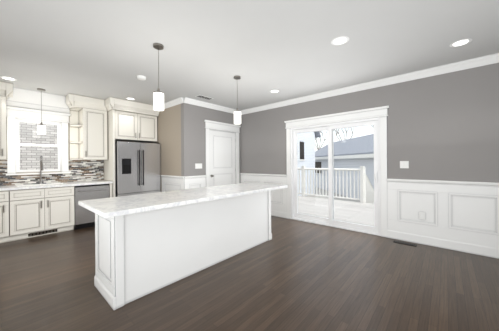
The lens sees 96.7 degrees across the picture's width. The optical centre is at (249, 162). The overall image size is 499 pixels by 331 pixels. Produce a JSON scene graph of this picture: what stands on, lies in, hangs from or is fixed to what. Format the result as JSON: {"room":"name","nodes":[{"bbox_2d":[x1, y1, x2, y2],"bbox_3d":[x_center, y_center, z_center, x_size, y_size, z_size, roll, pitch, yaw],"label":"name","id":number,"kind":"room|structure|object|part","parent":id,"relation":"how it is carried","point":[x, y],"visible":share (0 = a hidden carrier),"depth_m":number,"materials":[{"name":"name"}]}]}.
{"room":"kitchen","nodes":[
{"label":"kitchen","id":0,"kind":"room"},
{"bbox_2d":[6,116,69,175],"bbox_3d":[-3.696,-0.023,5.136,0.150,2.740,6.460,0,0,42],"label":"wall","id":1,"kind":"structure","parent":0,"point":[68,146],"depth_m":4.79,"materials":[{"name":"beige paint"}]},
{"bbox_2d":[0,89,7,159],"bbox_3d":[-4.549,-0.657,3.803,0.353,1.220,0.514,0,0,42],"label":"upper cabinet","id":2,"kind":"object","parent":1,"relation":"attached to","point":[3,92],"depth_m":3.85,"materials":[{"name":"white paint"}]},
{"bbox_2d":[6,87,69,113],"bbox_3d":[-4.159,-1.219,4.418,0.125,0.340,0.923,0,0,42],"label":"crown molding","id":3,"kind":"structure","parent":1,"relation":"attached to","point":[26,98],"depth_m":4.38,"materials":[{"name":"white paint"}]},
{"bbox_2d":[6,106,70,174],"bbox_3d":[-4.242,-0.399,4.488,0.200,1.280,0.960,0,0,42],"label":"window","id":4,"kind":"structure","parent":1,"relation":"in","point":[13,114],"depth_m":4.40,"materials":[{"name":"white paint"}]},
{"bbox_3d":[-4.269,-0.319,4.513,0.065,1.016,0.646,0,0,42],"label":"kitchen window sashes","id":5,"kind":"part","parent":4,"relation":"part of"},
{"bbox_2d":[76,101,107,160],"bbox_3d":[-3.497,-0.664,4.985,0.353,1.220,0.466,0,0,42],"label":"upper cabinet","id":6,"kind":"object","parent":1,"relation":"attached to","point":[99,127],"depth_m":4.84,"materials":[{"name":"white paint"}]},
{"bbox_2d":[108,105,139,140],"bbox_3d":[-3.029,-0.898,5.309,0.624,0.760,0.551,0,0,42],"label":"upper cabinet","id":7,"kind":"object","parent":1,"relation":"attached to","point":[123,120],"depth_m":5.04,"materials":[{"name":"white paint"}]},
{"bbox_2d":[136,109,159,142],"bbox_3d":[-2.746,-0.900,5.628,0.624,0.760,0.551,0,0,42],"label":"upper cabinet","id":8,"kind":"object","parent":1,"relation":"attached to","point":[148,117],"depth_m":5.46,"materials":[{"name":"white paint"}]},
{"bbox_2d":[151,104,180,191],"bbox_3d":[-2.109,-0.035,5.543,1.680,2.740,0.120,0,0,42],"label":"wall","id":9,"kind":"structure","parent":0,"point":[169,129],"depth_m":5.25,"materials":[{"name":"paint"}]},
{"bbox_2d":[164,97,180,108],"bbox_3d":[-1.911,-1.352,5.228,1.130,0.108,0.076,0,0,42],"label":"crown molding","id":10,"kind":"structure","parent":9,"relation":"attached to","point":[174,102],"depth_m":5.10,"materials":[{"name":"white paint"}]},
{"bbox_2d":[161,173,498,258],"bbox_3d":[0.139,0.809,1.729,8.500,1.020,6.160,0,0,42],"label":"wainscoting","id":11,"kind":"structure","parent":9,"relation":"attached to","point":[462,216],"depth_m":3.41,"materials":[{"name":"white paint"}]},
{"bbox_2d":[181,103,240,182],"bbox_3d":[-0.892,-0.043,5.572,0.140,2.740,1.780,0,0,42],"label":"wall","id":12,"kind":"structure","parent":0,"point":[193,140],"depth_m":5.09,"materials":[{"name":"paint"}]},
{"bbox_2d":[195,163,201,168],"bbox_3d":[-1.175,0.089,5.141,0.009,0.120,0.190,0,0,42],"label":"switch plate","id":13,"kind":"object","parent":12,"relation":"attached to","point":[198,165],"visible":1,"depth_m":5.13,"materials":[{"name":"white plastic"}]},
{"bbox_2d":[180,97,239,113],"bbox_3d":[-0.880,-1.360,5.434,0.076,0.108,1.756,0,0,42],"label":"crown molding","id":14,"kind":"structure","parent":12,"relation":"attached to","point":[182,100],"depth_m":5.26,"materials":[{"name":"white paint"}]},
{"bbox_2d":[209,130,235,186],"bbox_3d":[-0.662,0.260,5.723,0.100,2.106,0.904,0,0,42],"label":"door","id":15,"kind":"structure","parent":12,"relation":"in","point":[222,158],"depth_m":5.71,"materials":[{"name":"paint"}]},
{"bbox_2d":[204,120,240,186],"bbox_3d":[-0.695,0.160,5.739,0.170,2.330,1.200,0,0,42],"label":"door frame","id":16,"kind":"structure","parent":12,"relation":"attached to","point":[220,126],"depth_m":5.61,"materials":[{"name":"white paint"}]},
{"bbox_2d":[0,216,498,330],"bbox_3d":[-0.156,1.381,1.995,9.600,0.120,6.460,0,0,42],"label":"floor","id":17,"kind":"structure","parent":0,"point":[294,275],"depth_m":2.30,"materials":[{"name":"brown wood"}]},
{"bbox_2d":[0,192,15,242],"bbox_3d":[-4.400,0.913,3.753,0.622,0.878,0.582,0,0,42],"label":"base cabinet","id":18,"kind":"object","parent":17,"relation":"on","point":[7,199],"depth_m":3.71,"materials":[{"name":"white paint"}]},
{"bbox_2d":[16,188,74,239],"bbox_3d":[-3.982,0.910,4.222,0.622,0.878,0.938,0,0,42],"label":"base cabinet","id":19,"kind":"object","parent":17,"relation":"on","point":[40,204],"depth_m":4.04,"materials":[{"name":"white paint"}]},
{"bbox_2d":[0,180,111,191],"bbox_3d":[-4.328,0.452,3.825,0.638,0.040,3.318,0,0,42],"label":"countertop","id":20,"kind":"structure","parent":19,"relation":"on","point":[71,183],"depth_m":4.24,"materials":[{"name":"white stone"}]},
{"bbox_2d":[40,164,47,183],"bbox_3d":[-4.047,0.215,4.355,0.270,0.430,0.110,0,0,42],"label":"faucet","id":21,"kind":"object","parent":20,"relation":"on","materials":[{"name":"silver metal"}]},
{"bbox_2d":[74,184,108,229],"bbox_3d":[-3.438,0.909,4.774,0.646,0.872,0.592,0,0,42],"label":"dishwasher","id":22,"kind":"object","parent":17,"relation":"on","point":[84,217],"visible":0.67,"depth_m":4.51,"materials":[{"name":"silver metal"}]},
{"bbox_2d":[115,140,160,196],"bbox_3d":[-2.787,0.431,5.397,0.797,1.818,0.955,0,0,42],"label":"fridge","id":23,"kind":"object","parent":17,"relation":"on","point":[137,168],"visible":0.71,"depth_m":5.10,"materials":[{"name":"silver metal"}]},
{"bbox_2d":[94,190,271,309],"bbox_3d":[-0.649,0.880,3.093,0.614,0.890,2.410,0,0,42],"label":"kitchen island","id":24,"kind":"object","parent":17,"relation":"on","point":[147,243],"depth_m":2.41,"materials":[{"name":"white paint"}]},
{"bbox_2d":[78,182,285,217],"bbox_3d":[-0.570,0.414,3.019,0.870,0.040,2.670,0,0,42],"label":"island countertop","id":25,"kind":"structure","parent":24,"relation":"on","point":[130,204],"depth_m":2.41,"materials":[{"name":"white stone"}]},
{"bbox_2d":[394,240,416,246],"bbox_3d":[2.487,1.299,3.551,0.300,0.006,0.100,0,0,42],"label":"floor vent","id":26,"kind":"object","parent":17,"relation":"in","point":[405,243],"visible":1,"depth_m":3.54,"materials":[{"name":"black metal"}]},
{"bbox_2d":[0,0,498,109],"bbox_3d":[-0.177,-1.479,1.995,9.600,0.120,6.460,0,0,42],"label":"ceiling","id":27,"kind":"structure","parent":0,"point":[105,49],"depth_m":2.67,"materials":[{"name":"white paint"}]},
{"bbox_2d":[0,76,16,80],"bbox_3d":[-3.993,-1.386,3.677,0.200,0.002,0.200,0,0,42],"label":"recessed light","id":28,"kind":"object","parent":27,"relation":"in","point":[8,78],"visible":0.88,"depth_m":3.67,"materials":[{"name":"white paint"}]},
{"bbox_2d":[37,88,45,134],"bbox_3d":[-3.966,-0.961,4.231,0.120,0.860,0.120,0,0,42],"label":"light","id":29,"kind":"object","parent":27,"relation":"hanging from","point":[41,128],"visible":1,"depth_m":4.21,"materials":[{"name":"white glass"}]},
{"bbox_2d":[137,75,145,79],"bbox_3d":[-1.782,-1.386,3.665,0.140,0.042,0.140,0,0,42],"label":"recessed light","id":30,"kind":"object","parent":27,"relation":"attached to","point":[140,77],"visible":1,"depth_m":3.62,"materials":[{"name":"white plastic"}]},
{"bbox_2d":[153,43,163,110],"bbox_3d":[-1.099,-1.022,2.684,0.120,0.780,0.120,0,0,42],"label":"pendant light","id":31,"kind":"object","parent":27,"relation":"hanging from","point":[158,99],"visible":1,"depth_m":2.65,"materials":[{"name":"white glass"}]},
{"bbox_2d":[195,95,213,99],"bbox_3d":[-0.980,-1.409,4.838,0.160,0.008,0.380,0,0,42],"label":"ceiling vent","id":32,"kind":"object","parent":27,"relation":"in","point":[204,97],"visible":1,"depth_m":4.82,"materials":[{"name":"white metal"}]},
{"bbox_2d":[234,76,240,123],"bbox_3d":[-0.202,-1.028,3.693,0.120,0.780,0.120,0,0,42],"label":"pendant light","id":33,"kind":"object","parent":27,"relation":"hanging from","point":[237,116],"visible":1,"depth_m":3.65,"materials":[{"name":"white glass"}]},
{"bbox_2d":[331,36,348,44],"bbox_3d":[1.063,-1.423,2.606,0.200,0.002,0.200,0,0,42],"label":"recessed light","id":34,"kind":"object","parent":27,"relation":"in","point":[340,40],"visible":1,"depth_m":2.60,"materials":[{"name":"white paint"}]},
{"bbox_2d":[450,38,471,46],"bbox_3d":[2.539,-1.434,2.670,0.200,0.002,0.200,0,0,42],"label":"recessed light","id":35,"kind":"object","parent":27,"relation":"in","point":[461,42],"visible":1,"depth_m":2.66,"materials":[{"name":"white paint"}]},
{"bbox_2d":[240,63,498,182],"bbox_3d":[1.931,-0.064,4.352,9.600,2.740,0.150,0,0,42],"label":"wall","id":36,"kind":"structure","parent":0,"point":[443,127],"depth_m":3.51,"materials":[{"name":"grey paint"}]},
{"bbox_2d":[294,120,378,232],"bbox_3d":[1.666,0.265,4.556,1.746,2.021,0.136,0,0,42],"label":"sliding glass door","id":37,"kind":"structure","parent":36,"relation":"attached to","point":[330,220],"depth_m":4.51,"materials":[{"name":"glass"}]},
{"bbox_2d":[284,106,388,236],"bbox_3d":[1.662,0.173,4.552,2.090,2.270,0.190,0,0,42],"label":"door frame","id":38,"kind":"structure","parent":36,"relation":"attached to","point":[380,114],"depth_m":4.21,"materials":[{"name":"white paint"}]},
{"bbox_2d":[240,53,498,114],"bbox_3d":[2.518,-1.384,3.669,7.500,0.108,0.076,0,0,42],"label":"crown molding","id":39,"kind":"structure","parent":36,"relation":"attached to","point":[493,58],"depth_m":3.76,"materials":[{"name":"white paint"}]},
{"bbox_2d":[400,161,408,167],"bbox_3d":[2.566,0.041,3.681,0.120,0.120,0.009,0,0,42],"label":"switch plate","id":40,"kind":"object","parent":36,"relation":"attached to","point":[404,164],"visible":1,"depth_m":3.68,"materials":[{"name":"white plastic"}]},
{"label":"outside","id":41,"kind":"structure","parent":0,"visible":0},
{"bbox_2d":[307,187,359,201],"bbox_3d":[-0.805,2.626,14.118,100.000,0.100,100.000,0,0,42],"label":"ground","id":42,"kind":"structure","parent":41,"point":[327,194],"depth_m":16.41,"materials":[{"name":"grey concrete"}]},
{"bbox_2d":[19,122,57,169],"bbox_3d":[-6.410,-1.983,7.029,0.300,9.300,10.000,0,0,42],"label":"brick facade","id":43,"kind":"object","parent":42,"relation":"on","point":[23,128],"depth_m":6.73,"materials":[{"name":"grey brick"}]},
{"bbox_2d":[297,131,320,195],"bbox_3d":[2.078,-0.915,18.892,6.700,7.040,3.700,0,0,42],"label":"neighbor house","id":44,"kind":"structure","parent":42,"relation":"on","point":[309,163],"depth_m":17.04,"materials":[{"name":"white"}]},
{"bbox_2d":[315,131,327,149],"bbox_3d":[10.107,-2.257,32.386,7.354,9.605,7.052,0,0,42],"label":"tree","id":45,"kind":"object","parent":42,"relation":"on","point":[320,141],"depth_m":32.34,"materials":[{"name":"grey plant"}]},
{"bbox_2d":[298,166,373,225],"bbox_3d":[2.750,1.405,7.518,7.100,2.530,5.645,0,0,42],"label":"deck","id":46,"kind":"object","parent":42,"relation":"on","point":[324,208],"depth_m":7.40,"materials":[{"name":"white wood"}]},
{"bbox_2d":[334,128,352,140],"bbox_3d":[12.014,-2.723,27.863,5.967,10.509,7.644,0,0,42],"label":"tree","id":47,"kind":"object","parent":42,"relation":"on","point":[343,132],"depth_m":27.86,"materials":[{"name":"grey plant"}]},
{"bbox_2d":[315,134,373,198],"bbox_3d":[9.513,0.190,16.482,5.540,4.720,16.700,0,0,-3],"label":"garage","id":48,"kind":"structure","parent":42,"relation":"on","point":[349,163],"depth_m":16.44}
]}

